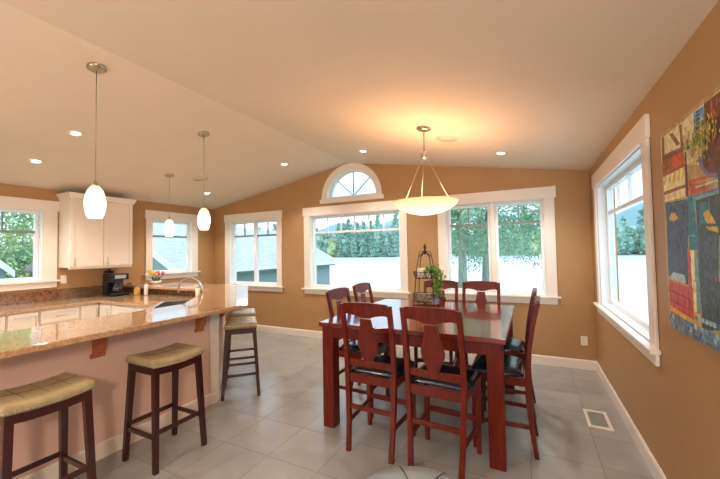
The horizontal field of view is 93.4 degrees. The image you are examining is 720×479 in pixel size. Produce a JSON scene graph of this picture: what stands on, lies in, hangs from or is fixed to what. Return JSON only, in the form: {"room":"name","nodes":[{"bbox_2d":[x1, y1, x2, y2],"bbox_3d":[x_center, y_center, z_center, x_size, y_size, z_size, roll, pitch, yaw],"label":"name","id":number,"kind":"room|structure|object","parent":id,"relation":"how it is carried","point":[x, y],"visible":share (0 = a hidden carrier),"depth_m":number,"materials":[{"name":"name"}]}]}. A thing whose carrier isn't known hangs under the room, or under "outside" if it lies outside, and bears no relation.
{"room":"dining room","nodes":[
{"label":"dining room","id":0,"kind":"room"},
{"bbox_2d":[0,183,213,316],"bbox_3d":[-5.178,0.548,3.583,0.170,2.627,8.590,-2,-2,27],"label":"wall","id":1,"kind":"structure","parent":0,"point":[75,277],"depth_m":5.95,"materials":[{"name":"paint"}]},
{"bbox_2d":[0,196,61,291],"bbox_3d":[-4.849,0.049,4.182,0.212,1.245,1.830,-2,-2,27],"label":"window","id":2,"kind":"structure","parent":1,"relation":"in","point":[45,225],"depth_m":4.80,"materials":[{"name":"beige wood"}]},
{"bbox_2d":[0,212,34,232],"bbox_3d":[-4.912,-0.239,4.221,0.030,0.276,1.322,-2,-2,27],"label":"grille","id":3,"kind":"object","parent":2,"relation":"attached to","point":[1,229],"depth_m":4.63,"materials":[{"name":"grey wood"}]},
{"bbox_2d":[60,275,66,283],"bbox_3d":[-4.366,0.588,5.000,0.009,0.116,0.072,-2,-2,27],"label":"outlet","id":4,"kind":"object","parent":1,"relation":"attached to","point":[63,277],"visible":1,"depth_m":5.00,"materials":[{"name":"beige plastic"}]},
{"bbox_2d":[0,283,131,305],"bbox_3d":[-4.978,0.766,3.749,0.020,0.154,4.676,-2,-2,27],"label":"backsplash","id":5,"kind":"structure","parent":1,"relation":"attached to","point":[66,293],"depth_m":4.84,"materials":[{"name":"stone"}]},
{"bbox_2d":[56,192,136,269],"bbox_3d":[-4.055,-0.109,5.265,0.367,1.100,0.926,-2,-2,27],"label":"upper cabinet","id":6,"kind":"object","parent":1,"relation":"attached to","point":[84,242],"visible":0.86,"depth_m":5.09,"materials":[{"name":"beige wood"}]},
{"bbox_2d":[131,288,194,295],"bbox_3d":[-3.012,0.822,5.369,2.039,0.089,0.019,-2,-2,27],"label":"backsplash","id":7,"kind":"structure","parent":1,"relation":"attached to","point":[157,291],"depth_m":5.38,"materials":[{"name":"stone"}]},
{"bbox_2d":[143,210,200,279],"bbox_3d":[-3.648,0.113,6.577,0.212,1.265,1.140,-2,-2,27],"label":"window","id":8,"kind":"structure","parent":1,"relation":"in","point":[190,221],"depth_m":6.67,"materials":[{"name":"beige wood"}]},
{"bbox_2d":[153,235,186,237],"bbox_3d":[-3.711,-0.176,6.616,0.030,0.276,0.722,-2,-2,27],"label":"grille","id":9,"kind":"object","parent":8,"relation":"attached to","point":[185,236],"depth_m":6.64,"materials":[{"name":"grey wood"}]},
{"bbox_2d":[316,234,322,250],"bbox_3d":[-23.047,3.246,187.946,10.082,13.755,8.987,-3,-3,45],"label":"leafy tree","id":10,"kind":"object","parent":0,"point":[318,238],"visible":0.46,"depth_m":185.19,"materials":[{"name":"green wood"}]},
{"bbox_2d":[0,0,718,209],"bbox_3d":[-2.058,-1.206,2.066,7.212,0.747,8.930,-2,-2,27],"label":"ceiling","id":11,"kind":"structure","parent":0,"point":[307,85],"depth_m":2.62,"materials":[{"name":"paint"}]},
{"bbox_2d":[28,159,43,163],"bbox_3d":[-3.838,-0.926,4.019,0.140,0.028,0.140,-2,-2,27],"label":"recessed light","id":12,"kind":"object","parent":11,"relation":"in","point":[37,161],"visible":1,"depth_m":4.01,"materials":[{"name":"beige"}]},
{"bbox_2d":[67,130,83,135],"bbox_3d":[-3.000,-1.119,3.582,0.140,0.028,0.140,-2,-2,27],"label":"recessed light","id":13,"kind":"object","parent":11,"relation":"in","point":[70,132],"visible":1,"depth_m":3.57,"materials":[{"name":"beige"}]},
{"bbox_2d":[84,62,106,218],"bbox_3d":[-2.090,-0.775,2.684,0.140,1.216,0.140,-2,-2,27],"label":"pendant lamp","id":14,"kind":"object","parent":11,"relation":"hanging from","point":[94,199],"visible":1,"depth_m":2.65,"materials":[{"name":"white glass"}]},
{"bbox_2d":[164,174,174,236],"bbox_3d":[-2.861,-0.513,5.092,0.140,0.935,0.140,-2,-2,27],"label":"pendant lamp","id":15,"kind":"object","parent":11,"relation":"hanging from","point":[169,228],"visible":1,"depth_m":5.05,"materials":[{"name":"white glass"}]},
{"bbox_2d":[193,176,208,180],"bbox_3d":[-2.572,-0.980,5.478,0.236,0.044,0.236,-2,-2,27],"label":"ceiling speaker","id":16,"kind":"object","parent":11,"relation":"attached to","point":[198,178],"visible":1,"depth_m":5.46,"materials":[{"name":"beige"}]},
{"bbox_2d":[197,131,209,229],"bbox_3d":[-1.854,-0.693,4.032,0.140,1.158,0.140,-2,-2,27],"label":"pendant lamp","id":17,"kind":"object","parent":11,"relation":"hanging from","point":[203,219],"visible":1,"depth_m":3.98,"materials":[{"name":"white glass"}]},
{"bbox_2d":[393,126,458,214],"bbox_3d":[0.657,-0.697,3.449,0.650,0.901,0.650,-2,-2,27],"label":"chandelier","id":18,"kind":"object","parent":11,"relation":"hanging from","point":[429,205],"visible":1,"depth_m":3.26,"materials":[{"name":"white glass"}]},
{"bbox_2d":[436,136,457,141],"bbox_3d":[0.959,-1.107,3.744,0.236,0.041,0.236,-2,-2,27],"label":"ceiling speaker","id":19,"kind":"object","parent":11,"relation":"attached to","point":[440,138],"visible":1,"depth_m":3.73,"materials":[{"name":"beige"}]},
{"bbox_2d":[73,331,653,478],"bbox_3d":[-2.009,1.713,1.964,7.212,0.120,8.930,-2,-2,27],"label":"floor","id":20,"kind":"structure","parent":0,"point":[280,432],"depth_m":2.86,"materials":[{"name":"tile"}]},
{"bbox_2d":[0,315,5,332],"bbox_3d":[-4.545,1.321,3.833,0.684,0.878,0.597,-2,-2,27],"label":"base cabinet","id":21,"kind":"object","parent":20,"relation":"on","point":[2,317],"visible":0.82,"depth_m":3.95,"materials":[{"name":"beige wood"}]},
{"bbox_2d":[5,311,38,331],"bbox_3d":[-4.344,1.332,4.236,0.683,0.878,0.297,-2,-2,27],"label":"base cabinet","id":22,"kind":"object","parent":20,"relation":"on","point":[17,321],"visible":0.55,"depth_m":4.10,"materials":[{"name":"beige wood"}]},
{"bbox_2d":[0,372,96,478],"bbox_3d":[-1.877,1.253,1.977,0.404,0.799,0.434,-2,-2,27],"label":"bar stool","id":23,"kind":"object","parent":20,"relation":"on","point":[23,403],"visible":1,"depth_m":1.99,"materials":[{"name":"wood"}]},
{"bbox_2d":[39,306,78,326],"bbox_3d":[-4.180,1.341,4.562,0.684,0.878,0.427,-2,-2,27],"label":"base cabinet","id":24,"kind":"object","parent":20,"relation":"on","point":[65,314],"visible":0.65,"depth_m":4.42,"materials":[{"name":"beige wood"}]},
{"bbox_2d":[79,303,97,319],"bbox_3d":[-4.033,1.349,4.856,0.683,0.878,0.226,-2,-2,27],"label":"base cabinet","id":25,"kind":"object","parent":20,"relation":"on","point":[88,311],"visible":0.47,"depth_m":4.72,"materials":[{"name":"beige wood"}]},
{"bbox_2d":[99,303,112,316],"bbox_3d":[-3.414,1.347,5.099,0.305,0.878,0.823,-2,-2,27],"label":"base cabinet","id":26,"kind":"object","parent":20,"relation":"on","point":[104,309],"visible":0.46,"depth_m":4.79,"materials":[{"name":"beige wood"}]},
{"bbox_2d":[0,282,247,478],"bbox_3d":[-2.393,1.177,3.231,2.603,1.052,6.288,-1,-2,-7],"label":"breakfast bar","id":27,"kind":"object","parent":20,"relation":"on","point":[97,349],"visible":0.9,"depth_m":2.64,"materials":[{"name":"paint"}]},
{"bbox_2d":[147,270,164,283],"bbox_3d":[-3.529,0.640,5.871,0.251,0.242,0.251,0,-2,-18],"label":"tulip vase","id":28,"kind":"object","parent":27,"relation":"on","point":[156,280],"visible":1,"depth_m":5.82,"materials":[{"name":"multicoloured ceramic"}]},
{"bbox_2d":[111,304,136,314],"bbox_3d":[-3.026,1.333,4.904,0.557,0.878,0.824,-2,-2,27],"label":"base cabinet","id":29,"kind":"object","parent":20,"relation":"on","point":[115,309],"visible":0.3,"depth_m":4.60,"materials":[{"name":"beige wood"}]},
{"bbox_2d":[121,343,206,475],"bbox_3d":[-1.527,1.271,2.674,0.404,0.799,0.434,-2,-2,27],"label":"bar stool","id":30,"kind":"object","parent":20,"relation":"on","point":[174,357],"visible":1,"depth_m":2.57,"materials":[{"name":"brown wood"}]},
{"bbox_2d":[221,316,260,400],"bbox_3d":[-1.347,1.309,3.847,0.404,0.799,0.434,0,-2,-18],"label":"bar stool","id":31,"kind":"object","parent":20,"relation":"on","point":[237,325],"visible":1,"depth_m":3.69,"materials":[{"name":"brown wood"}]},
{"bbox_2d":[227,308,255,378],"bbox_3d":[-1.543,1.333,4.437,0.404,0.799,0.434,0,-2,-18],"label":"bar stool","id":32,"kind":"object","parent":20,"relation":"on","point":[248,312],"visible":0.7,"depth_m":4.30,"materials":[{"name":"brown wood"}]},
{"bbox_2d":[325,287,389,417],"bbox_3d":[-0.016,1.090,3.470,0.520,1.163,0.460,-2,-2,27],"label":"dining chair","id":33,"kind":"object","parent":20,"relation":"on","point":[336,293],"visible":0.32,"depth_m":3.40,"materials":[{"name":"brown wood"}]},
{"bbox_2d":[339,302,415,464],"bbox_3d":[0.153,1.063,2.760,0.460,1.163,0.520,-2,-2,28],"label":"dining chair","id":34,"kind":"object","parent":20,"relation":"on","point":[371,363],"visible":0.94,"depth_m":2.61,"materials":[{"name":"brown wood"}]},
{"bbox_2d":[352,282,403,384],"bbox_3d":[0.240,1.106,4.036,0.520,1.163,0.460,-2,-2,27],"label":"dining chair","id":35,"kind":"object","parent":20,"relation":"on","point":[362,287],"visible":0.23,"depth_m":4.13,"materials":[{"name":"brown wood"}]},
{"bbox_2d":[367,466,456,478],"bbox_3d":[0.240,1.331,1.383,0.652,0.529,0.652,-2,-2,27],"label":"ottoman","id":36,"kind":"object","parent":20,"relation":"on","point":[401,472],"visible":1,"depth_m":1.59,"materials":[{"name":"grey leather"}]},
{"bbox_2d":[319,299,514,471],"bbox_3d":[0.679,1.195,3.376,1.540,0.925,1.580,-2,-2,27],"label":"dining table","id":37,"kind":"object","parent":20,"relation":"on","point":[487,327],"visible":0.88,"depth_m":2.80,"materials":[{"name":"brown wood"}]},
{"bbox_2d":[412,244,440,304],"bbox_3d":[0.769,0.395,3.990,0.338,0.710,0.258,-2,-2,27],"label":"tiered stand","id":38,"kind":"object","parent":37,"relation":"on","point":[424,252],"visible":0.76,"depth_m":3.96,"materials":[{"name":"grey metal"}]},
{"bbox_2d":[417,268,425,277],"bbox_3d":[0.724,0.389,4.002,0.104,0.124,0.104,-2,-2,27],"label":"pillar candle","id":39,"kind":"object","parent":38,"relation":"on","point":[418,269],"visible":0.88,"depth_m":3.96,"materials":[{"name":"beige wax"}]},
{"bbox_2d":[415,293,435,301],"bbox_3d":[0.774,0.682,3.980,0.250,0.073,0.170,-2,-2,27],"label":"basket","id":40,"kind":"object","parent":38,"relation":"on","point":[428,297],"visible":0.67,"depth_m":3.92,"materials":[{"name":"beige wicker"}]},
{"bbox_2d":[420,264,446,299],"bbox_3d":[0.849,0.484,3.895,0.213,0.422,0.314,1,-3,-38],"label":"trailing plant","id":41,"kind":"object","parent":38,"relation":"on","point":[436,280],"visible":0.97,"depth_m":3.85,"materials":[{"name":"green plant"}]},
{"bbox_2d":[414,280,457,367],"bbox_3d":[0.944,1.097,4.136,0.460,1.163,0.520,-2,-2,27],"label":"dining chair","id":42,"kind":"object","parent":20,"relation":"on","point":[447,284],"visible":0.18,"depth_m":4.25,"materials":[{"name":"brown wood"}]},
{"bbox_2d":[399,306,481,478],"bbox_3d":[0.605,1.046,2.505,0.460,1.163,0.520,-2,-2,31],"label":"dining chair","id":43,"kind":"object","parent":20,"relation":"on","point":[433,372],"visible":0.98,"depth_m":2.37,"materials":[{"name":"brown wood"}]},
{"bbox_2d":[456,281,500,367],"bbox_3d":[1.382,1.083,3.917,0.460,1.163,0.520,-2,-2,27],"label":"dining chair","id":44,"kind":"object","parent":20,"relation":"on","point":[478,286],"visible":0.25,"depth_m":4.12,"materials":[{"name":"brown wood"}]},
{"bbox_2d":[470,296,540,459],"bbox_3d":[1.200,1.046,2.772,0.520,1.163,0.460,-2,-2,27],"label":"dining chair","id":45,"kind":"object","parent":20,"relation":"on","point":[514,367],"visible":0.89,"depth_m":2.58,"materials":[{"name":"brown wood"}]},
{"bbox_2d":[484,288,536,418],"bbox_3d":[1.487,1.062,3.367,0.520,1.163,0.460,-2,-2,27],"label":"dining chair","id":46,"kind":"object","parent":20,"relation":"on","point":[514,346],"visible":0.33,"depth_m":3.18,"materials":[{"name":"brown wood"}]},
{"bbox_2d":[583,409,613,430],"bbox_3d":[2.138,1.617,3.054,0.180,0.008,0.360,-2,-2,27],"label":"floor vent","id":47,"kind":"object","parent":20,"relation":"in","point":[595,419],"visible":1,"depth_m":3.04,"materials":[{"name":"beige metal"}]},
{"bbox_3d":[-2.813,1.251,2.653,1.252,0.878,4.669,-2,-2,27],"label":"cabinet","id":48,"kind":"object","parent":20,"relation":"on","visible":0},
{"bbox_2d":[0,283,194,314],"bbox_3d":[-3.624,0.741,3.072,3.047,0.195,4.677,-2,-2,27],"label":"countertop","id":49,"kind":"structure","parent":48,"relation":"on","point":[20,302],"depth_m":4.76,"materials":[{"name":"stone"}]},
{"bbox_2d":[102,273,128,296],"bbox_3d":[-3.815,0.706,5.319,0.277,0.343,0.260,-2,-2,27],"label":"coffee maker","id":50,"kind":"object","parent":49,"relation":"on","point":[112,286],"visible":1,"depth_m":5.26,"materials":[{"name":"black plastic"}]},
{"bbox_2d":[134,286,139,294],"bbox_3d":[-3.508,0.807,5.341,0.090,0.133,0.089,-2,-2,27],"label":"spice jar","id":51,"kind":"object","parent":49,"relation":"on","point":[136,289],"visible":1,"depth_m":5.31,"materials":[{"name":"brown"}]},
{"bbox_2d":[144,282,147,294],"bbox_3d":[-3.352,0.768,5.320,0.056,0.204,0.055,-2,-2,27],"label":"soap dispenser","id":52,"kind":"object","parent":49,"relation":"on","point":[146,283],"visible":1,"depth_m":5.30,"materials":[{"name":"white plastic"}]},
{"bbox_2d":[150,300,188,308],"bbox_3d":[-2.326,0.926,4.275,0.430,0.225,0.690,0,-2,-18],"label":"sink","id":53,"kind":"object","parent":49,"relation":"in","point":[163,303],"visible":0.26,"depth_m":4.53,"materials":[{"name":"grey metal"}]},
{"bbox_2d":[177,277,203,294],"bbox_3d":[-2.189,0.651,4.404,0.363,0.327,0.121,-2,-2,19],"label":"kitchen faucet","id":54,"kind":"object","parent":49,"relation":"on","point":[193,278],"visible":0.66,"depth_m":4.39,"materials":[{"name":"grey metal"}]},
{"bbox_2d":[195,286,200,296],"bbox_3d":[-2.324,0.750,4.872,0.070,0.173,0.069,-2,-2,27],"label":"soap bottle","id":55,"kind":"object","parent":49,"relation":"on","point":[197,290],"visible":0.76,"depth_m":4.85,"materials":[{"name":"beige plastic"}]},
{"bbox_2d":[214,163,596,360],"bbox_3d":[-0.073,0.240,5.933,7.212,3.235,0.170,-2,-2,27],"label":"wall","id":56,"kind":"structure","parent":0,"point":[559,329],"depth_m":5.22,"materials":[{"name":"paint"}]},
{"bbox_2d":[224,210,283,291],"bbox_3d":[-2.164,0.245,6.936,1.600,1.575,0.212,-2,-2,27],"label":"window","id":57,"kind":"structure","parent":56,"relation":"in","point":[231,221],"depth_m":6.97,"materials":[{"name":"beige wood"}]},
{"bbox_2d":[235,224,253,237],"bbox_3d":[-2.425,-0.189,7.150,0.551,0.276,0.030,-2,-2,27],"label":"grille","id":58,"kind":"object","parent":57,"relation":"attached to","point":[244,235],"depth_m":7.15,"materials":[{"name":"grey wood"}]},
{"bbox_2d":[257,222,275,236],"bbox_3d":[-1.861,-0.208,6.868,0.551,0.276,0.030,-2,-2,27],"label":"grille","id":59,"kind":"object","parent":57,"relation":"attached to","point":[267,234],"depth_m":6.88,"materials":[{"name":"grey"}]},
{"bbox_2d":[320,163,383,203],"bbox_3d":[-0.137,-0.994,5.968,1.250,0.667,0.184,-2,-2,27],"label":"window","id":60,"kind":"structure","parent":56,"relation":"in","point":[335,176],"depth_m":5.95,"materials":[{"name":"beige wood"}]},
{"bbox_2d":[338,172,369,194],"bbox_3d":[-0.114,-0.984,6.012,0.647,0.430,0.018,-2,-2,27],"label":"grille","id":61,"kind":"object","parent":60,"relation":"attached to","point":[341,176],"depth_m":6.00,"materials":[{"name":"grey wood"}]},
{"bbox_2d":[301,200,410,298],"bbox_3d":[-0.115,0.180,5.910,2.085,1.585,0.212,-2,-2,27],"label":"window","id":62,"kind":"structure","parent":56,"relation":"in","point":[310,215],"depth_m":5.90,"materials":[{"name":"beige wood"}]},
{"bbox_2d":[315,214,398,233],"bbox_3d":[-0.093,-0.268,5.984,1.667,0.276,0.030,-2,-2,27],"label":"grille","id":63,"kind":"object","parent":62,"relation":"attached to","point":[349,215],"depth_m":5.99,"materials":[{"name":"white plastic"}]},
{"bbox_2d":[225,321,595,370],"bbox_3d":[-0.081,1.694,5.795,6.852,0.120,0.016,-2,-2,27],"label":"baseboard","id":64,"kind":"structure","parent":56,"relation":"attached to","point":[536,359],"depth_m":4.56,"materials":[{"name":"beige wood"}]},
{"bbox_2d":[437,186,561,304],"bbox_3d":[1.920,0.098,4.891,1.640,1.570,0.212,-2,-2,27],"label":"window","id":65,"kind":"structure","parent":56,"relation":"in","point":[544,196],"depth_m":4.82,"materials":[{"name":"beige wood"}]},
{"bbox_2d":[450,208,487,226],"bbox_3d":[1.638,-0.333,5.117,0.541,0.276,0.030,-2,-2,27],"label":"grille","id":66,"kind":"object","parent":65,"relation":"attached to","point":[483,224],"depth_m":5.11,"materials":[{"name":"grey"}]},
{"bbox_2d":[498,205,539,224],"bbox_3d":[2.246,-0.353,4.812,0.541,0.276,0.030,-2,-2,27],"label":"grille","id":67,"kind":"object","parent":65,"relation":"attached to","point":[523,222],"depth_m":4.80,"materials":[{"name":"grey wood"}]},
{"bbox_2d":[581,336,587,345],"bbox_3d":[2.862,1.294,4.332,0.072,0.116,0.009,-2,-2,27],"label":"outlet","id":68,"kind":"object","parent":56,"relation":"attached to","point":[584,341],"visible":1,"depth_m":4.33,"materials":[{"name":"beige plastic"}]},
{"bbox_2d":[617,220,637,254],"bbox_3d":[99.222,-0.690,127.366,8.863,13.302,7.900,-1,-2,-3],"label":"leafy tree","id":69,"kind":"object","parent":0,"point":[628,241],"visible":0.88,"depth_m":125.46,"materials":[{"name":"green plant"}]},
{"bbox_2d":[589,0,719,478],"bbox_3d":[1.116,0.324,0.433,0.170,2.646,8.590,-2,-2,27],"label":"wall","id":70,"kind":"structure","parent":0,"point":[674,406],"depth_m":1.96,"materials":[{"name":"paint"}]},
{"bbox_2d":[591,114,661,366],"bbox_3d":[2.375,0.019,3.061,0.212,1.605,2.150,-2,-2,27],"label":"window","id":71,"kind":"structure","parent":70,"relation":"in","point":[636,143],"depth_m":2.93,"materials":[{"name":"beige wood"}]},
{"bbox_2d":[609,166,642,213],"bbox_3d":[2.426,-0.443,3.048,0.030,0.276,1.732,-2,-2,27],"label":"grille","id":72,"kind":"object","parent":71,"relation":"attached to","point":[627,175],"depth_m":3.20,"materials":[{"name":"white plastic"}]},
{"bbox_2d":[596,361,666,478],"bbox_3d":[1.049,1.488,0.427,0.016,0.120,8.574,-2,-2,27],"label":"baseboard","id":73,"kind":"structure","parent":70,"relation":"attached to","point":[657,473],"depth_m":2.72,"materials":[{"name":"beige wood"}]},
{"bbox_2d":[660,85,719,352],"bbox_3d":[1.408,-0.071,1.282,0.041,1.055,1.350,-2,-2,27],"label":"painting","id":74,"kind":"object","parent":70,"relation":"attached to","point":[690,148],"visible":1,"depth_m":1.55,"materials":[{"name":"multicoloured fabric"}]},
{"label":"outside","id":75,"kind":"structure","parent":0,"visible":0},
{"bbox_2d":[8,253,647,318],"bbox_3d":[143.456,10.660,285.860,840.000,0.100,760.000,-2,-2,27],"label":"lake water","id":76,"kind":"structure","parent":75,"point":[380,271],"depth_m":42.17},
{"bbox_2d":[320,237,330,255],"bbox_3d":[-18.419,4.270,186.968,7.437,11.433,8.344,1,-3,-42],"label":"leafy tree","id":77,"kind":"object","parent":76,"relation":"on","point":[324,242],"visible":0.6,"depth_m":184.88,"materials":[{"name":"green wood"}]},
{"bbox_2d":[342,236,351,256],"bbox_3d":[-6.461,3.851,180.176,6.662,11.397,7.474,-1,-2,9],"label":"leafy tree","id":78,"kind":"object","parent":76,"relation":"on","point":[346,249],"visible":0.8,"depth_m":178.79,"materials":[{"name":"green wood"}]},
{"bbox_2d":[382,235,392,256],"bbox_3d":[13.943,3.078,170.357,8.469,11.579,7.549,1,-3,-42],"label":"leafy tree","id":79,"kind":"object","parent":76,"relation":"on","point":[386,240],"visible":0.79,"depth_m":168.31,"materials":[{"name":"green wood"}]},
{"bbox_2d":[451,230,458,255],"bbox_3d":[44.466,0.928,155.123,9.886,13.845,8.812,-2,-2,31],"label":"leafy tree","id":80,"kind":"object","parent":76,"relation":"on","point":[453,252],"visible":0.06,"depth_m":153.38,"materials":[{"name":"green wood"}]},
{"bbox_2d":[635,224,645,254],"bbox_3d":[104.598,-0.635,123.382,7.153,12.722,8.024,0,-2,-16],"label":"leafy tree","id":81,"kind":"object","parent":76,"relation":"on","point":[640,243],"visible":0.38,"depth_m":123.74,"materials":[{"name":"green plant"}]},
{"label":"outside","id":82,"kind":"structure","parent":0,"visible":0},
{"bbox_3d":[-29.678,3.773,4.712,62.500,0.280,62.000,-2,-2,27],"label":"lawn","id":83,"kind":"structure","parent":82,"visible":0},
{"bbox_2d":[0,260,32,278],"bbox_3d":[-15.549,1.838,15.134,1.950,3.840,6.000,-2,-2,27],"label":"cottage","id":84,"kind":"structure","parent":83,"relation":"on","point":[4,268],"depth_m":14.42,"materials":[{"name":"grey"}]},
{"bbox_2d":[0,212,33,278],"bbox_3d":[-19.091,-0.701,18.883,5.821,9.308,5.873,-1,-2,4],"label":"tree","id":85,"kind":"object","parent":83,"relation":"on","point":[25,260],"visible":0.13,"depth_m":18.59,"materials":[{"name":"green plant"}]},
{"bbox_2d":[0,213,33,274],"bbox_3d":[-19.788,-0.876,16.277,6.242,9.499,6.712,-2,-2,27],"label":"tree","id":86,"kind":"object","parent":83,"relation":"on","point":[7,219],"visible":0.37,"depth_m":17.67,"materials":[{"name":"green plant"}]},
{"bbox_2d":[0,214,33,274],"bbox_3d":[-20.855,-1.201,22.879,6.906,10.645,6.330,-1,-2,12],"label":"tree","id":87,"kind":"object","parent":83,"relation":"on","point":[17,234],"visible":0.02,"depth_m":21.46,"materials":[{"name":"green plant"}]},
{"bbox_2d":[153,222,339,284],"bbox_3d":[-6.050,1.511,15.191,6.700,4.180,9.060,-2,-2,27],"label":"house","id":88,"kind":"structure","parent":83,"relation":"on","point":[168,253],"depth_m":13.02,"materials":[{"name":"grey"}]},
{"bbox_2d":[451,206,530,287],"bbox_3d":[3.181,-1.670,10.745,3.786,9.922,2.555,-3,-3,41],"label":"cedar tree","id":89,"kind":"object","parent":83,"relation":"on","point":[463,233],"visible":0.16,"depth_m":10.47,"materials":[{"name":"green plant"}]},
{"bbox_2d":[451,204,540,280],"bbox_3d":[4.092,-1.923,11.069,4.158,10.426,2.978,-3,-3,40],"label":"cedar tree","id":90,"kind":"object","parent":83,"relation":"on","point":[485,269],"visible":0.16,"depth_m":10.68,"materials":[{"name":"green plant"}]},
{"bbox_2d":[501,204,624,268],"bbox_3d":[6.147,-1.725,10.587,3.340,9.922,2.383,-2,-2,22],"label":"cedar tree","id":91,"kind":"object","parent":83,"relation":"on","point":[536,206],"visible":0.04,"depth_m":10.60,"materials":[{"name":"green plant"}]},
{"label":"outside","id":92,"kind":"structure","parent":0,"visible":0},
{"bbox_2d":[326,237,338,256],"bbox_3d":[-14.994,4.532,184.476,7.723,11.503,7.841,-3,-3,42],"label":"leafy tree","id":93,"kind":"object","parent":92,"point":[332,245],"visible":0.94,"depth_m":182.70,"materials":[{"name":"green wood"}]},
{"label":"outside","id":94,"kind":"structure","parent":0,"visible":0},
{"bbox_2d":[527,232,540,255],"bbox_3d":[72.587,1.959,140.559,6.331,10.564,6.428,-2,-2,30],"label":"leafy tree","id":95,"kind":"object","parent":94,"point":[533,236],"visible":0.36,"depth_m":139.11,"materials":[{"name":"green plant"}]},
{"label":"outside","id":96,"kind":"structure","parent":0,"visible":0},
{"bbox_2d":[318,202,643,251],"bbox_3d":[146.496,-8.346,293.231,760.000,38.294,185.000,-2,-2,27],"label":"hill","id":97,"kind":"structure","parent":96,"point":[631,213],"depth_m":235.08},
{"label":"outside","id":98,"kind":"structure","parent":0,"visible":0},
{"bbox_2d":[335,222,339,236],"bbox_3d":[-13.000,0.116,211.520,10.154,22.610,9.237,1,-3,-43],"label":"fir tree","id":99,"kind":"object","parent":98,"point":[338,223],"visible":0.17,"depth_m":211.44,"materials":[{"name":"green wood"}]},
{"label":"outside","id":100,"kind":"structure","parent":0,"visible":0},
{"bbox_2d":[335,230,344,256],"bbox_3d":[-10.596,2.247,182.966,7.866,15.801,7.156,0,-2,-22],"label":"fir tree","id":101,"kind":"object","parent":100,"point":[339,252],"visible":0.73,"depth_m":182.05,"materials":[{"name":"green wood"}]},
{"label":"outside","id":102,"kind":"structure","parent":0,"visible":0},
{"bbox_2d":[343,218,351,256],"bbox_3d":[-6.223,-0.956,189.174,9.787,22.997,10.759,-2,-2,36],"label":"fir tree","id":103,"kind":"object","parent":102,"point":[348,227],"visible":0.28,"depth_m":188.62,"materials":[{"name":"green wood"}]},
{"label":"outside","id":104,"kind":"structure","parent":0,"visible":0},
{"bbox_2d":[347,221,362,256],"bbox_3d":[-2.652,-0.333,178.313,8.813,20.715,9.688,-1,-2,9],"label":"fir tree","id":105,"kind":"object","parent":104,"point":[354,236],"visible":0.73,"depth_m":177.10,"materials":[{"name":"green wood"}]},
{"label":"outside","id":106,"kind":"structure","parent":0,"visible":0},
{"bbox_2d":[355,221,369,256],"bbox_3d":[1.746,-0.292,176.735,10.019,20.350,11.014,0,-2,-14],"label":"fir tree","id":107,"kind":"object","parent":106,"point":[362,241],"visible":0.87,"depth_m":175.25,"materials":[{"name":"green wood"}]},
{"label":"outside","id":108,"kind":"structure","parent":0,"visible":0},
{"bbox_2d":[365,231,376,256],"bbox_3d":[5.926,1.750,174.761,7.016,15.659,7.712,-2,-2,21],"label":"fir tree","id":109,"kind":"object","parent":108,"point":[370,239],"visible":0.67,"depth_m":173.84,"materials":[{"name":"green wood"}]},
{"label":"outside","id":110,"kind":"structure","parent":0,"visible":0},
{"bbox_2d":[370,215,385,256],"bbox_3d":[9.213,-2.072,171.349,9.475,23.506,10.416,-1,-2,7],"label":"fir tree","id":111,"kind":"object","parent":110,"point":[377,251],"visible":0.91,"depth_m":169.98,"materials":[{"name":"green plant"}]},
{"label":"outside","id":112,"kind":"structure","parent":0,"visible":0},
{"bbox_2d":[386,214,399,256],"bbox_3d":[18.132,-2.441,168.594,10.174,23.770,11.184,-2,-2,18],"label":"fir tree","id":113,"kind":"object","parent":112,"point":[395,242],"visible":0.7,"depth_m":167.02,"materials":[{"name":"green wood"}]},
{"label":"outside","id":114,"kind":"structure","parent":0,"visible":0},
{"bbox_2d":[473,218,482,254],"bbox_3d":[58.473,-1.913,166.000,10.078,20.990,11.079,0,-2,-18],"label":"fir tree","id":115,"kind":"object","parent":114,"point":[477,218],"visible":0.12,"depth_m":164.97,"materials":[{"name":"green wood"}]},
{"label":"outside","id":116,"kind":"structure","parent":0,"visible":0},
{"bbox_2d":[499,214,517,255],"bbox_3d":[65.463,-2.046,153.078,10.692,20.055,9.727,-2,-2,31],"label":"fir tree","id":117,"kind":"object","parent":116,"point":[504,214],"visible":0.18,"depth_m":151.50,"materials":[{"name":"green plant"}]},
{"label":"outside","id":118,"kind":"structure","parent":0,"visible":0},
{"bbox_2d":[511,215,523,254],"bbox_3d":[72.698,-1.920,158.600,9.575,19.937,8.710,-2,-2,28],"label":"fir tree","id":119,"kind":"object","parent":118,"point":[515,232],"visible":0.17,"depth_m":156.98,"materials":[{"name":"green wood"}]},
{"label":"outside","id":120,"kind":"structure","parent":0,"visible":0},
{"bbox_2d":[519,207,532,253],"bbox_3d":[79.891,-4.109,164.492,9.946,24.827,10.933,0,-2,-27],"label":"fir tree","id":121,"kind":"object","parent":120,"point":[526,236],"visible":0.05,"depth_m":162.83,"materials":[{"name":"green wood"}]},
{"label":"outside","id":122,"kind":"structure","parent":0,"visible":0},
{"bbox_2d":[630,207,643,253],"bbox_3d":[115.108,-3.405,138.212,8.282,20.076,9.104,0,-2,-24],"label":"fir tree","id":123,"kind":"object","parent":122,"point":[641,218],"visible":0.32,"depth_m":138.33,"materials":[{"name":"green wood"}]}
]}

